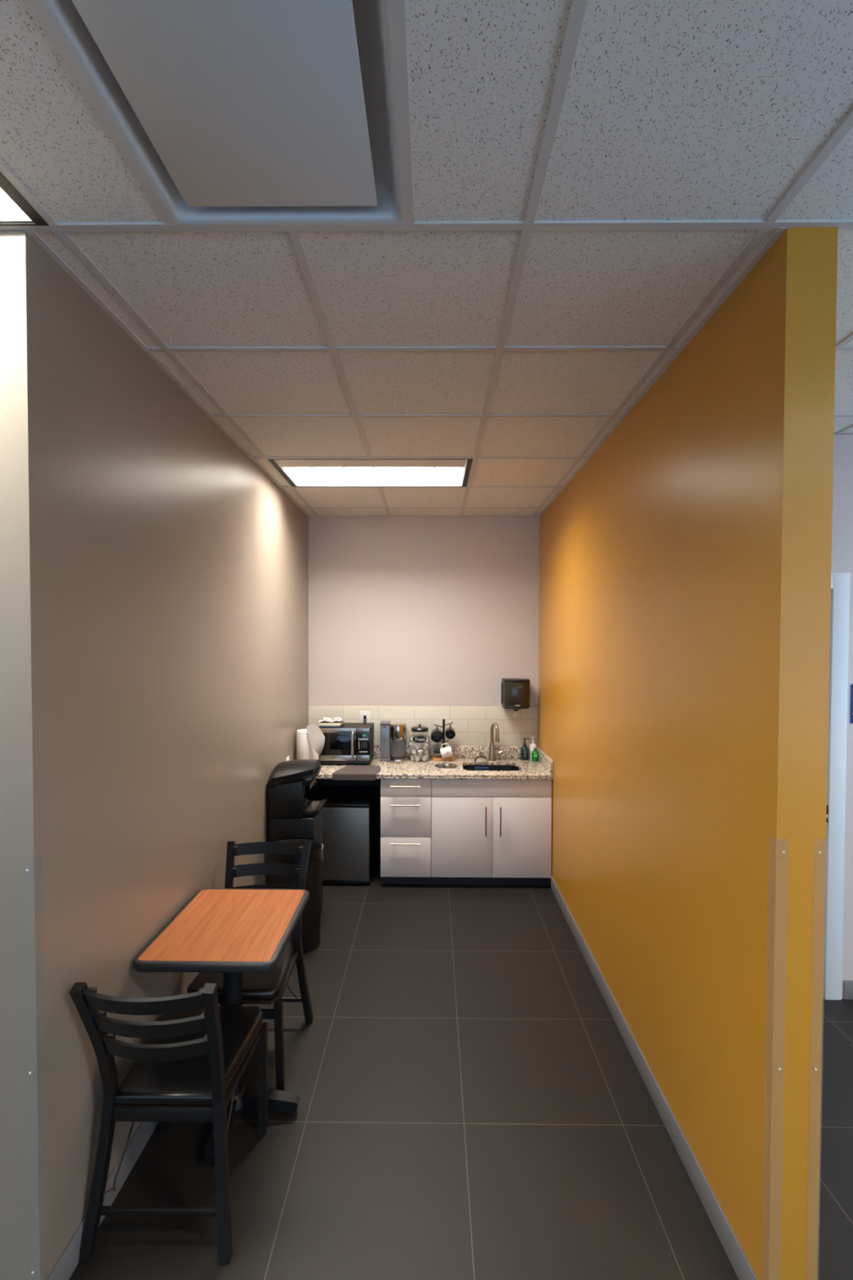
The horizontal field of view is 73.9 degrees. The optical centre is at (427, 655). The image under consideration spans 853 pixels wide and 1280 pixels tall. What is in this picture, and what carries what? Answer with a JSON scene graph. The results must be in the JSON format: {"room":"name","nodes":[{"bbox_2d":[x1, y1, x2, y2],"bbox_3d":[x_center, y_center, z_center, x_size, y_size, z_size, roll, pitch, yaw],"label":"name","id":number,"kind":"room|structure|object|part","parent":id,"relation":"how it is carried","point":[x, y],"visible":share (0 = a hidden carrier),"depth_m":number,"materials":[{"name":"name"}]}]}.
{"room":"office break room","nodes":[
{"label":"office break room","id":0,"kind":"room"},
{"bbox_2d":[0,230,308,1279],"bbox_3d":[-2.502,0.312,3.244,2.940,2.926,3.453,0,1,1],"label":"wall","id":1,"kind":"structure","parent":0,"point":[154,578],"depth_m":1.82,"materials":[{"name":"beige paint"}]},
{"bbox_2d":[46,1004,220,1279],"bbox_3d":[-1.033,1.730,3.215,0.008,0.100,3.353,0,1,1],"label":"baseboard","id":2,"kind":"structure","parent":1,"relation":"attached to","point":[68,1261],"depth_m":1.87,"materials":[{"name":"grey plastic"}]},
{"bbox_2d":[307,516,539,848],"bbox_3d":[-0.034,0.279,4.899,1.968,2.926,0.100,0,1,1],"label":"wall","id":3,"kind":"structure","parent":0,"point":[403,611],"depth_m":4.83,"materials":[{"name":"beige paint"}]},
{"bbox_2d":[311,778,380,857],"bbox_3d":[-0.681,1.325,4.873,0.662,0.833,0.011,0,1,1],"label":"trim","id":4,"kind":"structure","parent":3,"relation":"attached to","point":[317,787],"depth_m":4.86,"materials":[{"name":"black"}]},
{"bbox_2d":[360,711,369,723],"bbox_3d":[-0.534,0.530,4.844,0.084,0.116,0.009,0,1,1],"label":"wall outlet","id":5,"kind":"object","parent":3,"relation":"attached to","point":[362,713],"visible":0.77,"depth_m":4.84,"materials":[{"name":"white plastic"}]},
{"bbox_2d":[308,705,538,746],"bbox_3d":[-0.035,0.598,4.851,1.966,0.336,0.010,0,1,1],"label":"backsplash","id":6,"kind":"structure","parent":3,"relation":"attached to","point":[472,725],"depth_m":4.84,"materials":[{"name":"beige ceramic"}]},
{"bbox_2d":[501,678,529,711],"bbox_3d":[0.739,0.325,4.735,0.227,0.266,0.214,0,1,1],"label":"dispenser","id":7,"kind":"object","parent":3,"relation":"attached to","point":[515,692],"visible":1,"depth_m":4.64,"materials":[{"name":"plastic"}]},
{"bbox_2d":[0,0,852,515],"bbox_3d":[0.248,-1.086,0.234,8.534,0.016,9.754,0,1,1],"label":"ceiling","id":8,"kind":"structure","parent":0,"point":[672,109],"depth_m":1.50,"materials":[{"name":"tile"}]},
{"bbox_2d":[0,172,48,226],"bbox_3d":[-1.572,-1.153,1.164,1.198,0.112,0.585,0,1,1],"label":"ceiling light","id":9,"kind":"object","parent":8,"relation":"attached to","point":[15,210],"visible":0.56,"depth_m":1.44,"materials":[{"name":"white plastic"}]},
{"bbox_2d":[38,0,404,224],"bbox_3d":[-0.353,-1.141,1.153,0.585,0.090,0.585,0,1,1],"label":"ceiling vent","id":10,"kind":"object","parent":8,"relation":"in","point":[233,112],"visible":1,"depth_m":1.12,"materials":[{"name":"white metal"}]},
{"bbox_2d":[266,458,472,486],"bbox_3d":[-0.331,-1.208,3.591,1.198,0.112,0.585,0,1,1],"label":"ceiling light","id":11,"kind":"object","parent":8,"relation":"attached to","point":[297,472],"visible":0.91,"depth_m":3.62,"materials":[{"name":"white plastic"}]},
{"bbox_3d":[-0.331,-1.187,3.623,1.122,0.048,0.012,0,1,1],"label":"louver blade","id":12,"kind":"part","parent":11,"relation":"part of","materials":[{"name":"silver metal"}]},
{"bbox_3d":[-0.330,-1.189,3.745,1.122,0.048,0.012,0,1,1],"label":"louver blade","id":13,"kind":"part","parent":11,"relation":"part of","materials":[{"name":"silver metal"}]},
{"bbox_2d":[0,0,852,516],"bbox_3d":[0.248,-1.074,0.235,8.559,0.010,9.779,0,1,1],"label":"ceiling grid","id":14,"kind":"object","parent":8,"relation":"attached to","point":[578,8],"depth_m":1.51,"materials":[{"name":"grey metal"}]},
{"bbox_2d":[68,857,852,1279],"bbox_3d":[0.098,1.875,0.414,8.200,0.050,9.140,0,1,1],"label":"floor","id":15,"kind":"structure","parent":0,"point":[473,1104],"depth_m":2.13,"materials":[{"name":"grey tile"}]},
{"bbox_2d":[69,982,267,1265],"bbox_3d":[-0.815,1.379,1.895,0.455,0.876,0.597,0,1,1],"label":"chair","id":16,"kind":"object","parent":15,"relation":"on","point":[190,1065],"visible":1,"depth_m":1.74,"materials":[{"name":"black metal"}]},
{"bbox_3d":[-1.007,1.383,1.704,0.075,0.876,0.158,0,1,1],"label":"post","id":17,"kind":"part","parent":16,"relation":"part of","materials":[{"name":"black metal"}]},
{"bbox_3d":[-0.975,1.544,1.881,0.008,0.258,0.225,0,1,3],"label":"brace rod","id":18,"kind":"part","parent":16,"relation":"part of","materials":[{"name":"black metal"}]},
{"bbox_3d":[-1.001,1.606,2.160,0.034,0.401,0.044,0,1,1],"label":"leg","id":19,"kind":"part","parent":16,"relation":"part of","materials":[{"name":"black metal"}]},
{"bbox_3d":[-0.627,1.384,1.700,0.075,0.876,0.158,0,1,1],"label":"post","id":20,"kind":"part","parent":16,"relation":"part of","materials":[{"name":"black metal"}]},
{"bbox_3d":[-0.657,1.545,1.878,0.008,0.258,0.225,0,1,-2],"label":"brace rod","id":21,"kind":"part","parent":16,"relation":"part of","materials":[{"name":"black metal"}]},
{"bbox_3d":[-0.642,1.422,1.960,0.020,0.020,0.370,0,1,2],"label":"rail","id":22,"kind":"part","parent":16,"relation":"part of","materials":[{"name":"black metal"}]},
{"bbox_3d":[-0.626,1.607,2.157,0.034,0.401,0.044,0,1,1],"label":"leg","id":23,"kind":"part","parent":16,"relation":"part of","materials":[{"name":"black metal"}]},
{"bbox_2d":[132,888,309,1164],"bbox_3d":[-0.770,1.431,2.272,0.532,0.745,0.610,0,1,1],"label":"cafe table","id":24,"kind":"object","parent":15,"relation":"on","point":[232,932],"visible":0.87,"depth_m":2.19,"materials":[{"name":"brown wood"}]},
{"bbox_2d":[186,840,313,1091],"bbox_3d":[-0.789,1.363,2.573,0.455,0.876,0.597,0,1,1],"label":"chair","id":25,"kind":"object","parent":15,"relation":"on","point":[269,987],"visible":0.65,"depth_m":2.69,"materials":[{"name":"black metal"}]},
{"bbox_3d":[-0.978,1.357,2.768,0.075,0.876,0.158,0,1,1],"label":"post","id":26,"kind":"part","parent":25,"relation":"part of","materials":[{"name":"black metal"}]},
{"bbox_3d":[-0.605,1.603,2.319,0.034,0.401,0.044,0,1,1],"label":"leg","id":27,"kind":"part","parent":25,"relation":"part of","materials":[{"name":"black metal"}]},
{"bbox_3d":[-0.617,1.409,2.507,0.020,0.020,0.370,0,1,-1],"label":"rail","id":28,"kind":"part","parent":25,"relation":"part of","materials":[{"name":"black metal"}]},
{"bbox_3d":[-0.631,1.528,2.595,0.008,0.258,0.225,0,1,3],"label":"brace rod","id":29,"kind":"part","parent":25,"relation":"part of","materials":[{"name":"black metal"}]},
{"bbox_3d":[-0.598,1.358,2.764,0.075,0.876,0.158,0,1,1],"label":"post","id":30,"kind":"part","parent":25,"relation":"part of","materials":[{"name":"black metal"}]},
{"bbox_2d":[263,838,324,954],"bbox_3d":[-0.817,1.462,3.475,0.367,0.625,0.268,0,1,1],"label":"waste bin","id":31,"kind":"object","parent":15,"relation":"on","point":[311,914],"visible":0.53,"depth_m":3.39,"materials":[{"name":"black plastic"}]},
{"bbox_2d":[266,759,327,913],"bbox_3d":[-0.854,1.229,3.763,0.337,1.077,0.316,0,1,1],"label":"water cooler","id":32,"kind":"object","parent":15,"relation":"on","point":[292,813],"visible":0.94,"depth_m":3.61,"materials":[{"name":"black plastic"}]},
{"bbox_3d":[-0.875,0.782,3.753,0.292,0.182,0.316,0,1,1],"label":"lid","id":33,"kind":"part","parent":32,"relation":"part of","materials":[{"name":"black plastic"}]},
{"bbox_3d":[-0.791,0.900,3.755,0.005,0.155,0.240,0,1,1],"label":"recess panel","id":34,"kind":"part","parent":32,"relation":"part of","materials":[{"name":"black plastic"}]},
{"bbox_2d":[312,786,376,884],"bbox_3d":[-0.663,1.432,4.564,0.452,0.633,0.534,0,1,1],"label":"mini refrigerator","id":35,"kind":"object","parent":15,"relation":"on","point":[348,812],"visible":0.7,"depth_m":4.30,"materials":[{"name":"black plastic"}]},
{"bbox_3d":[-0.666,1.726,4.338,0.452,0.032,0.028,0,1,1],"label":"kick plate","id":36,"kind":"part","parent":35,"relation":"part of","materials":[{"name":"black plastic"}]},
{"bbox_3d":[-0.665,1.428,4.320,0.452,0.558,0.042,0,1,1],"label":"door","id":37,"kind":"part","parent":35,"relation":"part of","materials":[{"name":"black metal"}]},
{"bbox_2d":[380,778,431,884],"bbox_3d":[-0.159,1.325,4.553,0.383,0.850,0.638,0,1,1],"label":"base cabinet","id":38,"kind":"object","parent":15,"relation":"on","point":[405,804],"visible":0.98,"depth_m":4.27,"materials":[{"name":"white"}]},
{"bbox_3d":[-0.167,1.411,4.254,0.222,0.011,0.036,0,1,1],"label":"handle","id":39,"kind":"part","parent":38,"relation":"part of","materials":[{"name":"silver metal"}]},
{"bbox_3d":[-0.166,1.119,4.247,0.222,0.011,0.036,0,1,1],"label":"handle","id":40,"kind":"part","parent":38,"relation":"part of","materials":[{"name":"silver metal"}]},
{"bbox_3d":[-0.166,0.979,4.244,0.222,0.011,0.036,0,1,1],"label":"handle","id":41,"kind":"part","parent":38,"relation":"part of","materials":[{"name":"silver metal"}]},
{"bbox_3d":[-0.163,1.519,4.283,0.380,0.301,0.018,0,1,1],"label":"drawer","id":42,"kind":"part","parent":38,"relation":"part of","materials":[{"name":"white laminate"}]},
{"bbox_3d":[-0.162,1.214,4.276,0.380,0.302,0.018,0,1,1],"label":"drawer","id":43,"kind":"part","parent":38,"relation":"part of","materials":[{"name":"white laminate"}]},
{"bbox_3d":[-0.161,0.993,4.271,0.380,0.133,0.018,0,1,1],"label":"drawer","id":44,"kind":"part","parent":38,"relation":"part of","materials":[{"name":"white laminate"}]},
{"bbox_2d":[431,779,551,884],"bbox_3d":[0.486,1.327,4.548,0.904,0.850,0.638,0,1,1],"label":"base cabinet","id":45,"kind":"object","parent":15,"relation":"on","point":[485,832],"visible":0.99,"depth_m":4.26,"materials":[{"name":"white laminate"}]},
{"bbox_3d":[0.043,1.283,4.578,0.016,0.766,0.584,0,1,1],"label":"panel","id":46,"kind":"part","parent":45,"relation":"part of","materials":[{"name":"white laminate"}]},
{"bbox_2d":[316,745,553,779],"bbox_3d":[-0.038,0.845,4.549,1.964,0.143,0.624,0,1,1],"label":"countertop","id":47,"kind":"structure","parent":45,"relation":"on","point":[543,769],"depth_m":4.49,"materials":[{"name":"beige stone"}]},
{"bbox_2d":[296,724,324,759],"bbox_3d":[-0.864,0.697,4.342,0.295,0.370,0.170,1,1,23],"label":"paper towel roll","id":48,"kind":"object","parent":47,"relation":"on","point":[310,741],"visible":0.8,"depth_m":4.28,"materials":[{"name":"white paper"}]},
{"bbox_2d":[318,722,373,764],"bbox_3d":[-0.671,0.724,4.662,0.430,0.302,0.356,0,1,1],"label":"microwave oven","id":49,"kind":"object","parent":47,"relation":"on","point":[351,743],"visible":0.96,"depth_m":4.52,"materials":[{"name":"black metal"}]},
{"bbox_2d":[319,724,342,727],"bbox_3d":[-0.786,0.569,4.647,0.160,0.012,0.190,0,1,1],"label":"booklet","id":50,"kind":"object","parent":49,"relation":"on","point":[342,724],"visible":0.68,"depth_m":4.55,"materials":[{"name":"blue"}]},
{"bbox_2d":[319,720,343,726],"bbox_3d":[-0.784,0.552,4.642,0.170,0.022,0.190,0,1,1],"label":"box","id":51,"kind":"object","parent":50,"relation":"on","point":[322,723],"visible":0.86,"depth_m":4.55,"materials":[{"name":"beige cardboard"}]},
{"bbox_2d":[318,717,344,722],"bbox_3d":[-0.783,0.528,4.646,0.180,0.029,0.190,0,1,1],"label":"napkins","id":52,"kind":"object","parent":51,"relation":"on","point":[323,719],"visible":1,"depth_m":4.66,"materials":[{"name":"white paper"}]},
{"bbox_3d":[-0.728,0.816,4.527,0.320,0.044,0.006,0,1,1],"label":"trim","id":53,"kind":"part","parent":49,"relation":"part of","materials":[{"name":"silver metal"}]},
{"bbox_3d":[-0.727,0.708,4.539,0.321,0.263,0.028,0,1,1],"label":"door","id":54,"kind":"part","parent":49,"relation":"part of","materials":[{"name":"black"}]},
{"bbox_3d":[-0.727,0.596,4.522,0.320,0.038,0.006,0,1,1],"label":"trim","id":55,"kind":"part","parent":49,"relation":"part of","materials":[{"name":"silver metal"}]},
{"bbox_3d":[-0.595,0.710,4.505,0.021,0.224,0.044,0,1,1],"label":"handle","id":56,"kind":"part","parent":49,"relation":"part of","materials":[{"name":"silver metal"}]},
{"bbox_3d":[-0.512,0.597,4.520,0.103,0.038,0.006,0,1,1],"label":"trim","id":57,"kind":"part","parent":49,"relation":"part of","materials":[{"name":"silver metal"}]},
{"bbox_3d":[-0.513,0.816,4.526,0.103,0.046,0.006,0,1,1],"label":"trim","id":58,"kind":"part","parent":49,"relation":"part of","materials":[{"name":"silver metal"}]},
{"bbox_3d":[-0.511,0.708,4.537,0.108,0.263,0.028,0,1,1],"label":"control panel","id":59,"kind":"part","parent":49,"relation":"part of","materials":[{"name":"black"}]},
{"bbox_2d":[332,764,380,780],"bbox_3d":[-0.534,0.901,4.379,0.350,0.052,0.285,0,1,1],"label":"dish mat","id":60,"kind":"object","parent":47,"relation":"on","point":[349,772],"visible":1,"depth_m":4.25,"materials":[{"name":"beige fabric"}]},
{"bbox_2d":[380,720,406,763],"bbox_3d":[-0.284,0.715,4.719,0.213,0.321,0.225,0,1,1],"label":"coffee maker","id":61,"kind":"object","parent":47,"relation":"on","point":[393,735],"visible":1,"depth_m":4.69,"materials":[{"name":"grey"}]},
{"bbox_3d":[-0.349,0.707,4.754,0.078,0.274,0.135,0,1,1],"label":"water tank","id":62,"kind":"part","parent":61,"relation":"part of","materials":[{"name":"grey"}]},
{"bbox_3d":[-0.349,0.561,4.750,0.082,0.016,0.145,0,1,1],"label":"tank lid","id":63,"kind":"part","parent":61,"relation":"part of","materials":[{"name":"grey"}]},
{"bbox_3d":[-0.349,0.860,4.758,0.084,0.028,0.145,0,1,1],"label":"tank","id":64,"kind":"part","parent":61,"relation":"part of","materials":[{"name":"grey"}]},
{"bbox_3d":[-0.239,0.763,4.700,0.093,0.153,0.007,0,1,1],"label":"plate","id":65,"kind":"part","parent":61,"relation":"part of","materials":[{"name":"grey metal"}]},
{"bbox_2d":[411,724,428,742],"bbox_3d":[-0.062,0.723,4.740,0.182,0.305,0.185,0,1,1],"label":"jar","id":66,"kind":"object","parent":47,"relation":"on","point":[415,729],"visible":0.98,"depth_m":4.67,"materials":[{"name":"clear glass"}]},
{"bbox_2d":[408,742,414,748],"bbox_3d":[-0.126,0.748,4.725,0.046,0.049,0.050,1,1,15],"label":"pod","id":67,"kind":"object","parent":66,"relation":"in","point":[411,744],"visible":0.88,"depth_m":4.71,"materials":[{"name":"white plastic"}]},
{"bbox_2d":[410,754,415,759],"bbox_3d":[-0.119,0.847,4.734,0.046,0.038,0.047,0,1,10],"label":"pod","id":68,"kind":"object","parent":66,"relation":"in","point":[412,756],"visible":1,"depth_m":4.72,"materials":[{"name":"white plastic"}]},
{"bbox_2d":[410,748,416,754],"bbox_3d":[-0.115,0.796,4.709,0.046,0.049,0.050,-1,2,-34],"label":"pod","id":69,"kind":"object","parent":66,"relation":"in","point":[413,751],"visible":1,"depth_m":4.69,"materials":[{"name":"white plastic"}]},
{"bbox_2d":[413,742,419,749],"bbox_3d":[-0.088,0.750,4.681,0.050,0.049,0.046,0,1,-11],"label":"pod","id":70,"kind":"object","parent":66,"relation":"in","point":[416,745],"visible":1,"depth_m":4.67,"materials":[{"name":"white plastic"}]},
{"bbox_2d":[414,755,420,760],"bbox_3d":[-0.081,0.848,4.691,0.047,0.038,0.046,1,1,19],"label":"pod","id":71,"kind":"object","parent":66,"relation":"in","point":[417,757],"visible":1,"depth_m":4.68,"materials":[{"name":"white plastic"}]},
{"bbox_2d":[417,749,422,755],"bbox_3d":[-0.058,0.797,4.680,0.047,0.049,0.049,0,1,6],"label":"pod","id":72,"kind":"object","parent":66,"relation":"in","point":[420,751],"visible":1,"depth_m":4.67,"materials":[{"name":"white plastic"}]},
{"bbox_3d":[-0.062,0.611,4.739,0.144,0.034,0.144,0,1,1],"label":"lid","id":73,"kind":"part","parent":66,"relation":"part of","materials":[{"name":"black plastic"}]},
{"bbox_2d":[422,755,426,760],"bbox_3d":[-0.025,0.848,4.701,0.047,0.038,0.046,1,1,17],"label":"pod","id":74,"kind":"object","parent":66,"relation":"in","point":[424,757],"visible":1,"depth_m":4.68,"materials":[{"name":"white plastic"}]},
{"bbox_2d":[422,742,428,749],"bbox_3d":[-0.017,0.749,4.693,0.049,0.049,0.047,0,1,-4],"label":"pod","id":75,"kind":"object","parent":66,"relation":"in","point":[424,745],"visible":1,"depth_m":4.68,"materials":[{"name":"white plastic"}]},
{"bbox_2d":[422,748,428,754],"bbox_3d":[-0.016,0.796,4.718,0.047,0.049,0.050,0,1,10],"label":"pod","id":76,"kind":"object","parent":66,"relation":"in","point":[425,751],"visible":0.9,"depth_m":4.71,"materials":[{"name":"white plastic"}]},
{"bbox_2d":[432,719,454,760],"bbox_3d":[0.140,0.704,4.773,0.184,0.341,0.118,0,1,1],"label":"mug tree","id":77,"kind":"object","parent":47,"relation":"on","point":[434,757],"visible":0.94,"depth_m":4.77,"materials":[{"name":"brown wood"}]},
{"bbox_2d":[431,725,443,742],"bbox_3d":[0.080,0.649,4.734,0.100,0.139,0.099,0,1,1],"label":"mug","id":78,"kind":"object","parent":77,"relation":"hanging from","point":[437,736],"visible":1,"depth_m":4.76,"materials":[{"name":"black ceramic"}]},
{"bbox_2d":[433,742,441,755],"bbox_3d":[0.087,0.775,4.770,0.072,0.112,0.092,0,1,1],"label":"mug","id":79,"kind":"object","parent":77,"relation":"hanging from","point":[437,751],"visible":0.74,"depth_m":4.77,"materials":[{"name":"clear glass"}]},
{"bbox_3d":[0.139,0.696,4.782,0.021,0.324,0.020,0,1,1],"label":"post","id":80,"kind":"part","parent":77,"relation":"part of","materials":[{"name":"black metal"}]},
{"bbox_2d":[440,742,453,758],"bbox_3d":[0.160,0.789,4.707,0.107,0.127,0.087,0,1,1],"label":"mug","id":81,"kind":"object","parent":77,"relation":"hanging from","point":[446,752],"visible":1,"depth_m":4.68,"materials":[{"name":"white ceramic"}]},
{"bbox_2d":[445,724,455,738],"bbox_3d":[0.193,0.630,4.734,0.082,0.121,0.094,0,1,1],"label":"mug","id":82,"kind":"object","parent":77,"relation":"hanging from","point":[450,731],"visible":1,"depth_m":4.75,"materials":[{"name":"black ceramic"}]},
{"bbox_2d":[435,763,458,768],"bbox_3d":[0.155,0.965,4.523,0.188,0.174,0.188,0,1,1],"label":"chute","id":83,"kind":"object","parent":47,"relation":"in","point":[444,766],"visible":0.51,"depth_m":4.58,"materials":[{"name":"silver metal"}]},
{"bbox_2d":[462,764,519,770],"bbox_3d":[0.509,0.996,4.523,0.479,0.185,0.329,0,1,1],"label":"sink","id":84,"kind":"object","parent":47,"relation":"in","point":[469,767],"visible":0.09,"depth_m":4.67,"materials":[{"name":"grey metal"}]},
{"bbox_2d":[474,751,488,766],"bbox_3d":[0.443,0.875,4.649,0.108,0.192,0.064,0,1,1],"label":"sponge caddy","id":85,"kind":"object","parent":84,"relation":"attached to","point":[480,755],"visible":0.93,"depth_m":4.64,"materials":[{"name":"black metal"}]},
{"bbox_2d":[475,766,488,770],"bbox_3d":[0.443,0.936,4.592,0.106,0.068,0.035,0,1,1],"label":"sponge","id":86,"kind":"object","parent":85,"relation":"in","point":[477,768],"visible":0.42,"depth_m":4.57,"materials":[{"name":"blue"}]},
{"bbox_2d":[488,722,502,760],"bbox_3d":[0.555,0.715,4.709,0.120,0.324,0.133,1,1,22],"label":"kitchen faucet","id":87,"kind":"object","parent":47,"relation":"on","point":[491,757],"visible":1,"depth_m":4.73,"materials":[{"name":"silver metal"}]},
{"bbox_2d":[520,737,529,759],"bbox_3d":[0.823,0.786,4.782,0.069,0.180,0.069,-1,2,-44],"label":"soap bottle","id":88,"kind":"object","parent":47,"relation":"on","point":[524,749],"visible":1,"depth_m":4.76,"materials":[{"name":"teal plastic"}]},
{"bbox_2d":[528,736,537,759],"bbox_3d":[0.896,0.781,4.797,0.062,0.190,0.062,0,1,1],"label":"lotion bottle","id":89,"kind":"object","parent":47,"relation":"on","point":[532,745],"visible":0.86,"depth_m":4.78,"materials":[{"name":"white plastic"}]},
{"bbox_2d":[531,747,537,761],"bbox_3d":[0.901,0.825,4.735,0.056,0.106,0.057,0,1,1],"label":"dish soap bottle","id":90,"kind":"object","parent":47,"relation":"on","point":[534,753],"visible":1,"depth_m":4.71,"materials":[{"name":"green plastic"}]},
{"bbox_3d":[0.261,1.368,4.276,0.456,0.607,0.018,0,1,1],"label":"door","id":91,"kind":"part","parent":45,"relation":"part of","materials":[{"name":"white laminate"}]},
{"bbox_3d":[0.439,1.239,4.244,0.011,0.220,0.036,0,1,1],"label":"handle","id":92,"kind":"part","parent":45,"relation":"part of","materials":[{"name":"silver metal"}]},
{"bbox_3d":[0.485,0.995,4.265,0.902,0.133,0.018,0,1,1],"label":"panel","id":93,"kind":"part","parent":45,"relation":"part of","materials":[{"name":"white laminate"}]},
{"bbox_3d":[0.549,1.240,4.243,0.011,0.220,0.036,0,1,1],"label":"handle","id":94,"kind":"part","parent":45,"relation":"part of","materials":[{"name":"silver metal"}]},
{"bbox_3d":[0.713,1.369,4.272,0.442,0.607,0.018,0,1,1],"label":"door","id":95,"kind":"part","parent":45,"relation":"part of","materials":[{"name":"white laminate"}]},
{"bbox_2d":[537,226,838,1279],"bbox_3d":[1.000,0.322,3.213,0.129,2.926,3.453,0,1,1],"label":"wall","id":96,"kind":"structure","parent":0,"point":[686,566],"depth_m":1.79,"materials":[{"name":"paint"}]},
{"bbox_2d":[551,876,758,1279],"bbox_3d":[0.924,1.743,2.895,0.008,0.100,2.748,0,1,1],"label":"baseboard","id":97,"kind":"structure","parent":96,"relation":"attached to","point":[740,1264],"depth_m":2.13,"materials":[{"name":"grey plastic"}]},
{"bbox_2d":[831,434,852,999],"bbox_3d":[2.644,0.332,2.986,3.163,2.926,0.120,0,1,1],"label":"wall","id":98,"kind":"structure","parent":0,"point":[842,488],"depth_m":2.91,"materials":[{"name":"beige paint"}]},
{"bbox_2d":[822,573,850,999],"bbox_3d":[1.637,0.682,2.997,1.055,2.220,0.132,0,1,1],"label":"trim","id":99,"kind":"structure","parent":98,"relation":"attached to","point":[840,582],"depth_m":2.93,"materials":[{"name":"white paint"}]},
{"bbox_3d":[2.078,0.820,2.954,0.004,0.090,0.036,0,1,1],"label":"strike plate","id":100,"kind":"part","parent":99,"relation":"part of","materials":[{"name":"black metal"}]},
{"bbox_2d":[843,980,852,999],"bbox_3d":[3.199,1.748,2.950,2.045,0.100,0.008,0,1,1],"label":"baseboard","id":101,"kind":"structure","parent":98,"relation":"attached to","point":[848,984],"depth_m":2.96,"materials":[{"name":"grey plastic"}]},
{"bbox_2d":[850,684,852,723],"bbox_3d":[2.265,0.248,2.923,0.154,0.202,0.007,0,1,1],"label":"wall sign","id":102,"kind":"object","parent":98,"relation":"attached to","point":[851,703],"visible":1,"depth_m":2.92,"materials":[{"name":"blue"}]}
]}

